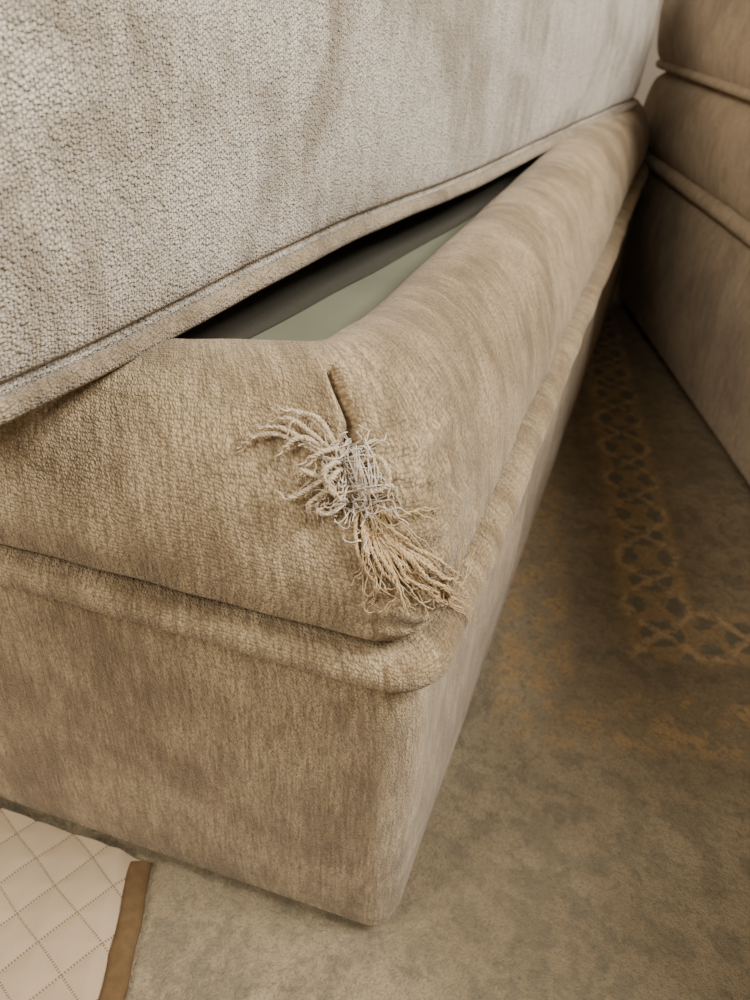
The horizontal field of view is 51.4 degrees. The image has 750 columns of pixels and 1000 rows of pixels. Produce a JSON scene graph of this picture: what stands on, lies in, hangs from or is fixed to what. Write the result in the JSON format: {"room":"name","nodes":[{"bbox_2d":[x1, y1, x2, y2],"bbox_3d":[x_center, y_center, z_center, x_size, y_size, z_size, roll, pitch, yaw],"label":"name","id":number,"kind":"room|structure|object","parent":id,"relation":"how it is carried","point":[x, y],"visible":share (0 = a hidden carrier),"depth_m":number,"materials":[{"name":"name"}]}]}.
{"room":"living room","nodes":[
{"label":"living room","id":0,"kind":"room"},
{"bbox_2d":[634,0,665,105],"bbox_3d":[1.409,-2.274,2.102,5.800,2.616,0.100,14,35,15],"label":"wall","id":1,"kind":"structure","parent":0,"point":[651,72],"depth_m":2.73,"materials":[{"name":"paint"}]},
{"bbox_3d":[0.278,0.383,0.449,5.800,0.044,6.400,14,35,15],"label":"floor","id":2,"kind":"structure","parent":0,"visible":0},
{"bbox_2d":[0,290,749,999],"bbox_3d":[0.401,0.183,0.710,3.200,0.008,3.900,14,35,15],"label":"rug","id":3,"kind":"object","parent":2,"relation":"on","point":[586,836],"visible":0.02,"depth_m":0.61,"materials":[{"name":"beige carpet"}]},
{"bbox_2d":[0,808,152,999],"bbox_3d":[-0.403,0.310,0.425,0.702,0.013,0.415,14,35,15],"label":"mat","id":4,"kind":"object","parent":3,"relation":"on","point":[72,906],"visible":1,"depth_m":0.51,"materials":[{"name":"beige fabric"}]},
{"bbox_2d":[0,0,658,925],"bbox_3d":[-0.223,-0.489,0.938,1.061,0.778,1.462,14,35,15],"label":"sofa","id":5,"kind":"object","parent":3,"relation":"on","point":[304,304],"visible":1,"depth_m":0.41,"materials":[{"name":"beige fabric"}]},
{"bbox_2d":[0,0,658,394],"bbox_3d":[-0.124,-0.512,0.829,0.604,0.261,1.326,18,37,20],"label":"seat cushion","id":6,"kind":"object","parent":5,"relation":"on","point":[165,164],"depth_m":0.40,"materials":[{"name":"beige fabric"}]},
{"bbox_2d":[615,0,749,485],"bbox_3d":[0.999,-0.312,0.794,1.049,0.777,1.577,3,34,0],"label":"sofa","id":7,"kind":"object","parent":3,"relation":"on","point":[684,277],"visible":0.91,"depth_m":1.17,"materials":[{"name":"brown fabric"}]},
{"bbox_2d":[657,0,749,88],"bbox_3d":[0.896,-0.417,0.726,0.828,0.201,1.574,3,34,-1],"label":"seat cushion","id":8,"kind":"object","parent":7,"relation":"on","point":[702,44],"depth_m":1.18,"materials":[{"name":"beige fabric"}]}
]}

